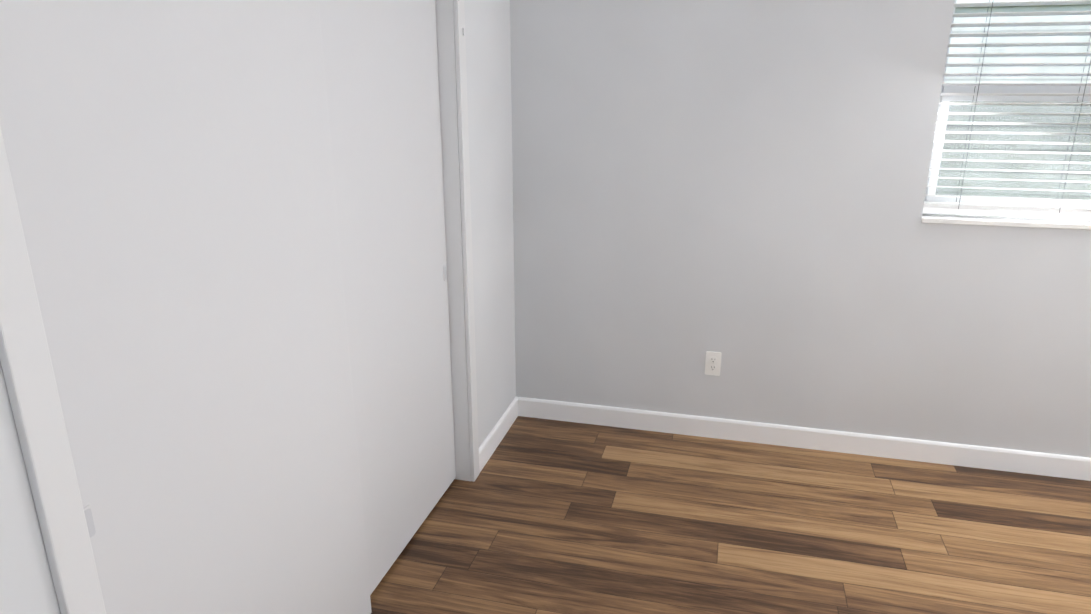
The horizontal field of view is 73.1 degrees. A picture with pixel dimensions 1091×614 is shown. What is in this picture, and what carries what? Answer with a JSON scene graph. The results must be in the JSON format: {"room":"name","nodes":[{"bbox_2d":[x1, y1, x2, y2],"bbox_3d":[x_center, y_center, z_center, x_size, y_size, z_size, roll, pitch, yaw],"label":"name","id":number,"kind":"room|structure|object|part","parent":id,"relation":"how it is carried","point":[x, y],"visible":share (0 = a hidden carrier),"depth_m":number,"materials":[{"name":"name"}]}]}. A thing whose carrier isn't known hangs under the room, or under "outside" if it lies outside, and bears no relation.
{"room":"empty bedroom","nodes":[
{"label":"empty bedroom","id":0,"kind":"room"},
{"bbox_2d":[0,362,60,613],"bbox_3d":[-0.927,0.203,0.723,0.110,2.455,0.845,4,18,14],"label":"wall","id":1,"kind":"structure","parent":0,"point":[26,584],"depth_m":1.10,"materials":[{"name":"paint"}]},
{"bbox_2d":[0,127,105,613],"bbox_3d":[-0.763,0.258,1.139,0.017,2.101,0.066,4,18,14],"label":"trim","id":2,"kind":"structure","parent":1,"relation":"attached to","point":[28,373],"depth_m":1.10,"materials":[{"name":"white paint"}]},
{"bbox_2d":[0,0,371,613],"bbox_3d":[-0.685,0.142,1.616,0.035,2.009,0.918,4,18,14],"label":"closet door","id":3,"kind":"structure","parent":1,"relation":"in","point":[170,166],"depth_m":1.46,"materials":[{"name":"white paint"}]},
{"bbox_2d":[84,508,95,537],"bbox_3d":[-0.773,0.366,1.248,0.001,0.052,0.015,4,18,14],"label":"cup","id":4,"kind":"object","parent":3,"relation":"attached to","point":[90,522],"visible":0.77,"depth_m":1.25,"materials":[{"name":"grey"}]},
{"bbox_2d":[83,505,97,539],"bbox_3d":[-0.774,0.366,1.248,0.002,0.062,0.024,4,18,14],"label":"rim","id":5,"kind":"object","parent":3,"relation":"attached to","point":[93,515],"visible":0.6,"depth_m":1.25,"materials":[{"name":"white paint"}]},
{"bbox_2d":[464,0,515,446],"bbox_3d":[-0.285,-0.537,3.081,0.110,2.455,0.648,4,18,14],"label":"wall","id":6,"kind":"structure","parent":0,"point":[488,46],"depth_m":3.13,"materials":[{"name":"paint"}]},
{"bbox_2d":[318,0,455,594],"bbox_3d":[-0.508,-0.112,2.427,0.035,2.009,0.875,4,18,14],"label":"closet door","id":7,"kind":"structure","parent":6,"relation":"in","point":[380,61],"depth_m":2.40,"materials":[{"name":"white paint"}]},
{"bbox_2d":[435,0,470,480],"bbox_3d":[-0.379,-0.249,2.835,0.130,2.054,0.019,4,18,14],"label":"door frame","id":8,"kind":"structure","parent":6,"relation":"attached to","point":[448,105],"depth_m":2.80,"materials":[{"name":"white paint"}]},
{"bbox_2d":[453,0,479,481],"bbox_3d":[-0.302,-0.273,2.832,0.017,2.101,0.066,4,18,14],"label":"trim","id":9,"kind":"structure","parent":6,"relation":"attached to","point":[460,55],"depth_m":2.81,"materials":[{"name":"white paint"}]},
{"bbox_2d":[479,396,517,472],"bbox_3d":[-0.217,0.584,3.442,0.014,0.100,0.598,4,18,14],"label":"baseboard","id":10,"kind":"structure","parent":6,"relation":"attached to","point":[495,437],"depth_m":3.40,"materials":[{"name":"white paint"}]},
{"bbox_2d":[370,416,1090,613],"bbox_3d":[1.544,1.255,1.656,6.180,0.120,3.800,4,18,14],"label":"floor","id":11,"kind":"structure","parent":0,"point":[542,516],"depth_m":2.75,"materials":[{"name":"laminate"}]},
{"bbox_2d":[510,0,1090,457],"bbox_3d":[0.929,-0.576,3.197,3.980,2.455,0.200,4,18,14],"label":"wall","id":12,"kind":"structure","parent":0,"point":[740,185],"depth_m":3.14,"materials":[{"name":"paint"}]},
{"bbox_2d":[705,351,721,375],"bbox_3d":[0.772,0.260,3.394,0.070,0.114,0.013,4,18,14],"label":"electrical outlet","id":13,"kind":"object","parent":12,"relation":"attached to","point":[713,363],"visible":1,"depth_m":3.39,"materials":[{"name":"white plastic"}]},
{"bbox_2d":[518,397,1090,480],"bbox_3d":[2.267,0.682,3.112,4.966,0.100,0.014,4,18,14],"label":"baseboard","id":14,"kind":"structure","parent":12,"relation":"attached to","point":[1026,462],"depth_m":3.36,"materials":[{"name":"white paint"}]},
{"bbox_2d":[921,213,1090,229],"bbox_3d":[2.194,-0.321,2.886,1.345,0.020,0.137,4,18,14],"label":"window ledge","id":15,"kind":"object","parent":12,"relation":"on","point":[1056,223],"visible":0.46,"depth_m":2.93,"materials":[{"name":"white stone"}]},
{"bbox_2d":[922,0,1090,219],"bbox_3d":[2.199,-0.498,2.854,1.369,1.567,0.190,4,18,14],"label":"window","id":16,"kind":"structure","parent":12,"relation":"in","point":[1025,92],"depth_m":2.88,"materials":[{"name":"paint"}]},
{"bbox_3d":[2.195,-0.354,2.881,1.333,0.021,0.052,4,18,14],"label":"window blind bottom rail","id":17,"kind":"part","parent":16,"relation":"part of","materials":[{"name":"white plastic"}]},
{"bbox_2d":[936,101,1090,199],"bbox_3d":[2.222,-0.596,2.917,1.275,0.417,0.001,4,18,14],"label":"screen","id":18,"kind":"object","parent":16,"relation":"attached to","point":[1025,130],"depth_m":2.99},
{"label":"outside","id":19,"kind":"structure","parent":0,"visible":0},
{"bbox_3d":[3.603,-2.151,13.519,34.000,0.080,21.120,4,18,14],"label":"ground","id":20,"kind":"structure","parent":19,"visible":0},
{"bbox_2d":[935,5,1090,199],"bbox_3d":[2.484,-2.067,9.042,30.000,2.600,4.000,4,18,14],"label":"neighbour","id":21,"kind":"structure","parent":20,"relation":"on","point":[1039,59],"depth_m":6.49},
{"bbox_2d":[956,0,1090,7],"bbox_3d":[2.476,-3.444,8.590,30.000,0.300,4.040,4,18,14],"label":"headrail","id":22,"kind":"object","parent":21,"relation":"on","point":[967,1],"depth_m":6.29,"materials":[{"name":"white plastic"}]},
{"bbox_3d":[2.193,-1.212,2.613,1.333,0.032,0.060,4,18,14],"label":"blind headrail","id":23,"kind":"object","parent":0,"visible":0},
{"bbox_2d":[956,0,992,209],"bbox_3d":[1.672,-0.804,2.857,0.002,0.858,0.002,4,18,14],"label":"string","id":24,"kind":"object","parent":23,"relation":"hanging from","point":[975,107],"depth_m":2.88,"materials":[{"name":"grey fabric"}]},
{"bbox_2d":[1055,36,1090,205],"bbox_3d":[2.033,-0.792,2.814,0.002,0.858,0.002,4,18,14],"label":"string","id":25,"kind":"object","parent":23,"relation":"hanging from","point":[1090,36],"depth_m":2.84,"materials":[{"name":"grey fabric"}]},
{"bbox_2d":[1059,61,1090,212],"bbox_3d":[2.021,-0.778,2.770,0.002,0.858,0.002,4,18,14],"label":"string","id":26,"kind":"object","parent":23,"relation":"hanging from","point":[1090,61],"depth_m":2.81,"materials":[{"name":"grey fabric"}]}
]}

